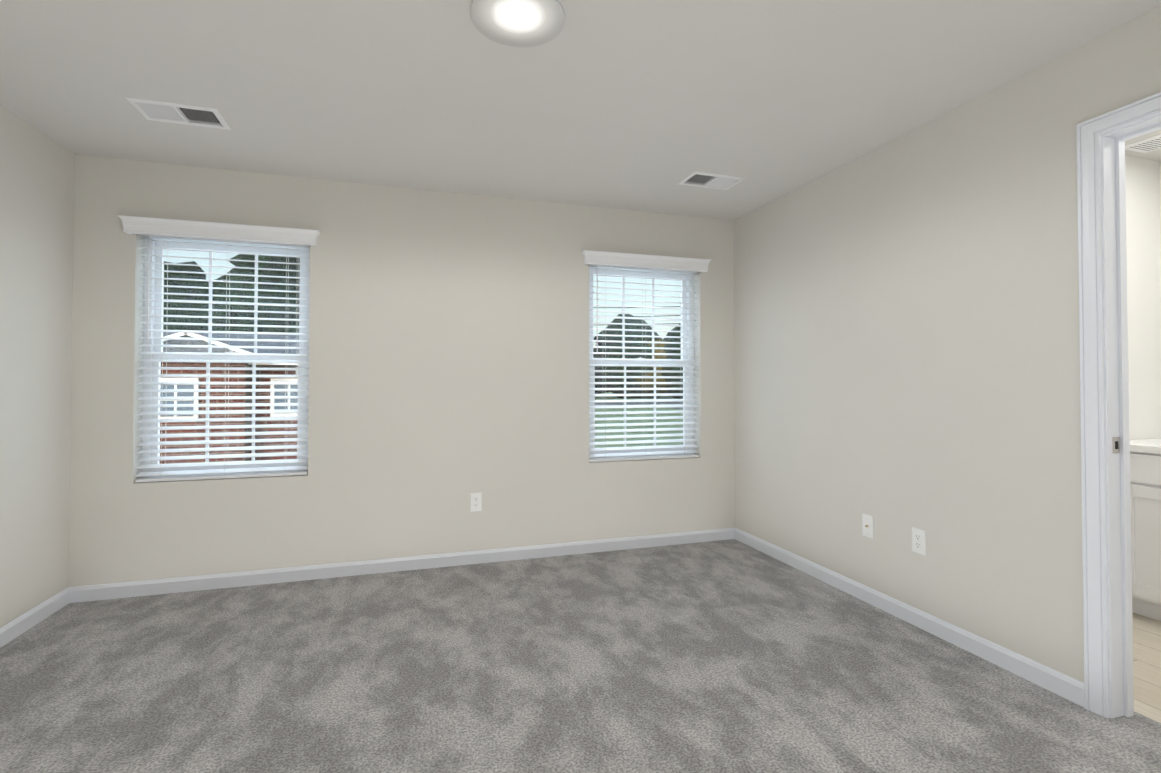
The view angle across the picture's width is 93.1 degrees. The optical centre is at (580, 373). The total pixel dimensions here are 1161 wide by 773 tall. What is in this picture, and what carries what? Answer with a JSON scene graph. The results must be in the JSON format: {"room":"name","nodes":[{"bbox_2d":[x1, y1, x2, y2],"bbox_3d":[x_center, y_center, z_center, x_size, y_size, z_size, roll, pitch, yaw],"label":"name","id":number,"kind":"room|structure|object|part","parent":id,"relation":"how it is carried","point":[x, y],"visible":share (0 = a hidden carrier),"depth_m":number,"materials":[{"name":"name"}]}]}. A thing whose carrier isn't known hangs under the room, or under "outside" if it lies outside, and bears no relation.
{"room":"empty bedroom","nodes":[
{"label":"empty bedroom","id":0,"kind":"room"},
{"bbox_2d":[0,104,74,627],"bbox_3d":[-2.207,-0.015,0.968,0.120,2.440,4.205,0,-1,-17],"label":"wall","id":1,"kind":"structure","parent":0,"point":[37,166],"depth_m":2.70,"materials":[{"name":"paint"}]},
{"bbox_2d":[0,587,71,647],"bbox_3d":[-2.160,1.164,1.022,0.012,0.083,4.020,0,-1,-17],"label":"baseboard","id":2,"kind":"structure","parent":1,"relation":"attached to","point":[8,632],"depth_m":2.69,"materials":[{"name":"white wood"}]},
{"bbox_2d":[68,154,734,586],"bbox_3d":[-0.823,0.029,3.686,4.372,2.440,0.170,0,-1,-17],"label":"wall","id":3,"kind":"structure","parent":0,"point":[448,352],"depth_m":3.50,"materials":[{"name":"paint"}]},
{"bbox_2d":[117,215,319,246],"bbox_3d":[-2.066,-0.823,3.190,1.005,0.088,0.066,0,-1,-17],"label":"window valance","id":4,"kind":"object","parent":3,"relation":"attached to","point":[195,229],"visible":0.98,"depth_m":3.17,"materials":[{"name":"white wood"}]},
{"bbox_2d":[141,238,309,477],"bbox_3d":[-2.116,-0.102,3.342,0.886,1.439,0.086,0,-1,-17],"label":"window","id":5,"kind":"structure","parent":3,"relation":"in","point":[152,319],"depth_m":3.31,"materials":[{"name":"white plastic"}]},
{"bbox_2d":[135,234,309,481],"bbox_3d":[-2.086,-0.105,3.244,0.875,1.434,0.072,0,-1,-17],"label":"window blind","id":6,"kind":"object","parent":5,"relation":"attached to","point":[165,435],"visible":0.94,"depth_m":3.23,"materials":[{"name":"white plastic"}]},
{"bbox_3d":[-2.111,0.227,3.319,0.801,0.695,0.026,0,-1,-17],"label":"left window sash","id":7,"kind":"part","parent":5,"relation":"part of","materials":[{"name":"white plastic"}]},
{"bbox_3d":[-2.111,0.227,3.319,0.739,0.631,0.004,0,-1,-17],"label":"sash glass","id":8,"kind":"part","parent":5,"relation":"part of","materials":[{"name":"clear glass"}]},
{"bbox_3d":[-2.120,-0.431,3.358,0.801,0.695,0.026,0,-1,-17],"label":"left window sash","id":9,"kind":"part","parent":5,"relation":"part of","materials":[{"name":"white plastic"}]},
{"bbox_3d":[-2.120,-0.431,3.358,0.739,0.631,0.004,0,-1,-17],"label":"sash glass","id":10,"kind":"part","parent":5,"relation":"part of","materials":[{"name":"clear glass"}]},
{"bbox_2d":[72,528,731,602],"bbox_3d":[-0.794,1.206,3.580,4.137,0.083,0.013,0,-1,-17],"label":"baseboard","id":11,"kind":"structure","parent":3,"relation":"attached to","point":[86,593],"depth_m":3.42,"materials":[{"name":"white wood"}]},
{"bbox_2d":[470,492,481,511],"bbox_3d":[-0.688,0.846,3.621,0.076,0.122,0.007,0,-1,-17],"label":"electrical outlet","id":12,"kind":"object","parent":3,"relation":"attached to","point":[475,501],"visible":1,"depth_m":3.62,"materials":[{"name":"white plastic"}]},
{"bbox_2d":[589,267,693,458],"bbox_3d":[0.441,-0.089,4.133,0.879,1.439,0.086,0,-1,-17],"label":"window","id":13,"kind":"structure","parent":3,"relation":"in","point":[688,289],"depth_m":4.14,"materials":[{"name":"white plastic"}]},
{"bbox_3d":[0.437,-0.419,4.150,0.732,0.631,0.004,0,-1,-17],"label":"sash glass","id":14,"kind":"part","parent":13,"relation":"part of","materials":[{"name":"clear glass"}]},
{"bbox_3d":[0.437,-0.419,4.150,0.794,0.695,0.026,0,-1,-17],"label":"right window sash","id":15,"kind":"part","parent":13,"relation":"part of","materials":[{"name":"white plastic"}]},
{"bbox_3d":[0.446,0.240,4.111,0.794,0.695,0.026,0,-1,-17],"label":"right window sash","id":16,"kind":"part","parent":13,"relation":"part of","materials":[{"name":"white plastic"}]},
{"bbox_3d":[0.446,0.240,4.111,0.732,0.631,0.004,0,-1,-17],"label":"sash glass","id":17,"kind":"part","parent":13,"relation":"part of","materials":[{"name":"clear glass"}]},
{"bbox_2d":[589,264,698,461],"bbox_3d":[0.471,-0.092,4.036,0.868,1.434,0.072,0,-1,-17],"label":"window blind","id":18,"kind":"object","parent":13,"relation":"attached to","point":[605,431],"visible":0.98,"depth_m":4.03,"materials":[{"name":"white plastic"}]},
{"bbox_2d":[581,250,711,272],"bbox_3d":[0.491,-0.810,3.982,0.998,0.088,0.066,0,-1,-17],"label":"window valance","id":19,"kind":"object","parent":3,"relation":"attached to","point":[640,260],"visible":1,"depth_m":3.96,"materials":[{"name":"white wood"}]},
{"bbox_2d":[0,539,1160,772],"bbox_3d":[-0.234,1.244,1.569,4.257,0.060,4.225,0,-1,-17],"label":"floor carpet","id":20,"kind":"object","parent":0,"point":[732,655],"visible":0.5,"depth_m":2.17,"materials":[{"name":"grey carpet"}]},
{"bbox_2d":[0,0,1160,219],"bbox_3d":[0.586,-1.280,1.942,6.020,0.120,4.375,0,-1,-17],"label":"ceiling","id":21,"kind":"structure","parent":0,"point":[636,104],"depth_m":2.31,"materials":[{"name":"paint"}]},
{"bbox_2d":[125,97,230,129],"bbox_3d":[-1.860,-1.212,2.562,0.350,0.020,0.215,0,-1,-17],"label":"ceiling vent","id":22,"kind":"object","parent":21,"relation":"in","point":[160,111],"visible":1,"depth_m":2.55,"materials":[{"name":"white metal"}]},
{"bbox_2d":[180,108,219,122],"bbox_3d":[-1.860,-1.312,2.564,0.310,0.196,0.170,0,-1,-17],"label":"vent grille","id":23,"kind":"object","parent":21,"relation":"attached to","point":[190,114],"visible":0.08,"depth_m":2.66,"materials":[{"name":"black metal"}]},
{"bbox_2d":[470,0,564,46],"bbox_3d":[-0.213,-1.208,1.878,0.320,0.025,0.320,0,-1,-17],"label":"recessed light","id":24,"kind":"object","parent":21,"relation":"in","point":[522,23],"visible":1,"depth_m":1.87,"materials":[{"name":"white glass"}]},
{"bbox_2d":[687,174,712,182],"bbox_3d":[0.811,-1.298,3.412,0.310,0.196,0.170,0,-1,-17],"label":"boot","id":25,"kind":"object","parent":21,"relation":"attached to","point":[699,179],"visible":0.08,"depth_m":3.48,"materials":[{"name":"black metal"}]},
{"bbox_2d":[678,172,744,189],"bbox_3d":[0.811,-1.198,3.411,0.350,0.020,0.215,0,-1,-17],"label":"ceiling vent","id":26,"kind":"object","parent":21,"relation":"in","point":[722,182],"visible":0.98,"depth_m":3.42,"materials":[{"name":"white metal"}]},
{"bbox_2d":[1125,134,1160,152],"bbox_3d":[2.993,-1.200,2.856,0.210,0.010,0.210,0,-1,-17],"label":"ceiling vent","id":27,"kind":"object","parent":21,"relation":"in","point":[1149,144],"visible":0.96,"depth_m":2.88,"materials":[{"name":"white metal"}]},
{"bbox_2d":[594,306,679,324],"bbox_3d":[30.101,-2.029,60.834,75.006,10.600,5.524,0,-1,-17],"label":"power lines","id":28,"kind":"object","parent":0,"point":[640,316],"depth_m":51.11,"materials":[{"name":"black"}]},
{"bbox_2d":[734,6,1160,682],"bbox_3d":[1.857,0.005,2.226,0.115,2.440,4.205,0,-1,-17],"label":"wall","id":29,"kind":"structure","parent":0,"point":[906,332],"depth_m":2.56,"materials":[{"name":"paint"}]},
{"bbox_2d":[862,513,873,538],"bbox_3d":[1.551,0.825,2.978,0.016,0.122,0.076,0,-1,-17],"label":"outlet","id":30,"kind":"object","parent":29,"relation":"attached to","point":[868,526],"visible":1,"depth_m":2.97,"materials":[{"name":"white plastic"}]},
{"bbox_2d":[732,528,1084,707],"bbox_3d":[1.517,1.198,3.089,0.012,0.083,2.250,0,-1,-17],"label":"baseboard","id":31,"kind":"structure","parent":29,"relation":"attached to","point":[1055,681],"depth_m":2.57,"materials":[{"name":"white wood"}]},
{"bbox_2d":[912,527,925,555],"bbox_3d":[1.648,0.817,2.681,0.007,0.122,0.076,0,-1,-17],"label":"electrical outlet","id":32,"kind":"object","parent":29,"relation":"attached to","point":[918,541],"visible":1,"depth_m":2.67,"materials":[{"name":"white plastic"}]},
{"bbox_2d":[1112,437,1119,452],"bbox_3d":[1.920,0.256,1.970,0.036,0.058,0.002,0,-1,-17],"label":"strike plate","id":33,"kind":"object","parent":29,"relation":"attached to","point":[1116,444],"visible":1,"depth_m":1.97,"materials":[{"name":"silver metal"}]},
{"bbox_2d":[1076,92,1160,718],"bbox_3d":[2.038,0.140,1.610,0.135,2.150,0.916,0,-1,-17],"label":"door frame","id":34,"kind":"structure","parent":29,"relation":"attached to","point":[1090,132],"depth_m":1.98,"materials":[{"name":"white wood"}]},
{"bbox_2d":[1113,711,1160,741],"bbox_3d":[2.056,1.245,1.597,0.136,0.060,0.805,0,-1,-17],"label":"threshold","id":35,"kind":"object","parent":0,"point":[1145,725],"visible":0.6,"depth_m":1.91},
{"bbox_2d":[1125,155,1160,439],"bbox_3d":[2.516,0.016,2.909,1.548,2.440,0.100,0,-1,-17],"label":"wall","id":36,"kind":"structure","parent":0,"point":[1143,264],"depth_m":3.05,"materials":[{"name":"paint"}]},
{"bbox_2d":[1132,612,1160,722],"bbox_3d":[2.846,1.252,2.028,1.628,0.060,1.940,0,-1,-17],"label":"floor","id":37,"kind":"structure","parent":0,"point":[1147,663],"depth_m":2.30,"materials":[{"name":"brown wood"}]},
{"bbox_2d":[1130,438,1160,620],"bbox_3d":[3.146,0.719,2.489,0.580,1.020,1.047,0,-1,-17],"label":"bathroom vanity","id":38,"kind":"object","parent":37,"relation":"on","point":[1145,476],"visible":0.58,"depth_m":2.73,"materials":[{"name":"white wood"}]},
{"bbox_2d":[1130,438,1160,453],"bbox_3d":[3.152,0.318,2.498,0.567,0.138,1.047,0,-1,-17],"label":"countertop","id":39,"kind":"structure","parent":38,"relation":"on","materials":[{"name":"white stone"}]},
{"bbox_2d":[1159,161,1160,260],"bbox_3d":[3.576,0.006,2.274,0.100,2.440,1.940,0,-1,-17],"label":"wall","id":40,"kind":"structure","parent":0,"point":[1160,202],"depth_m":3.10,"materials":[{"name":"paint"}]},
{"label":"outside","id":41,"kind":"structure","parent":0,"visible":0},
{"bbox_2d":[595,392,682,447],"bbox_3d":[-40.740,4.367,125.537,300.000,0.300,255.745,0,-1,-17],"label":"lawn","id":42,"kind":"structure","parent":41,"point":[638,421],"depth_m":29.45,"materials":[{"name":"green plant"}]},
{"bbox_2d":[159,332,298,463],"bbox_3d":[-12.410,0.655,12.473,19.900,3.470,9.300,0,-1,-17],"label":"house","id":43,"kind":"structure","parent":42,"relation":"on","point":[220,350],"depth_m":9.91,"materials":[{"name":"red brick"}]},
{"bbox_2d":[163,254,682,398],"bbox_3d":[3.993,-2.246,57.677,175.342,14.492,62.276,0,-1,-17],"label":"trees","id":44,"kind":"object","parent":42,"relation":"on","point":[235,292],"depth_m":23.63,"materials":[{"name":"green plant"}]},
{"bbox_2d":[595,402,682,408],"bbox_3d":[-14.521,2.840,40.890,300.000,0.020,27.000,0,-1,-17],"label":"road","id":45,"kind":"structure","parent":42,"relation":"on","point":[632,403],"depth_m":57.15,"materials":[{"name":"grey asphalt"}]},
{"bbox_2d":[636,338,668,393],"bbox_3d":[16.475,-1.530,74.149,126.360,10.899,14.711,0,-1,-17],"label":"autumn trees","id":46,"kind":"object","parent":42,"relation":"on","point":[652,374],"depth_m":73.05,"materials":[{"name":"plant"}]}
]}

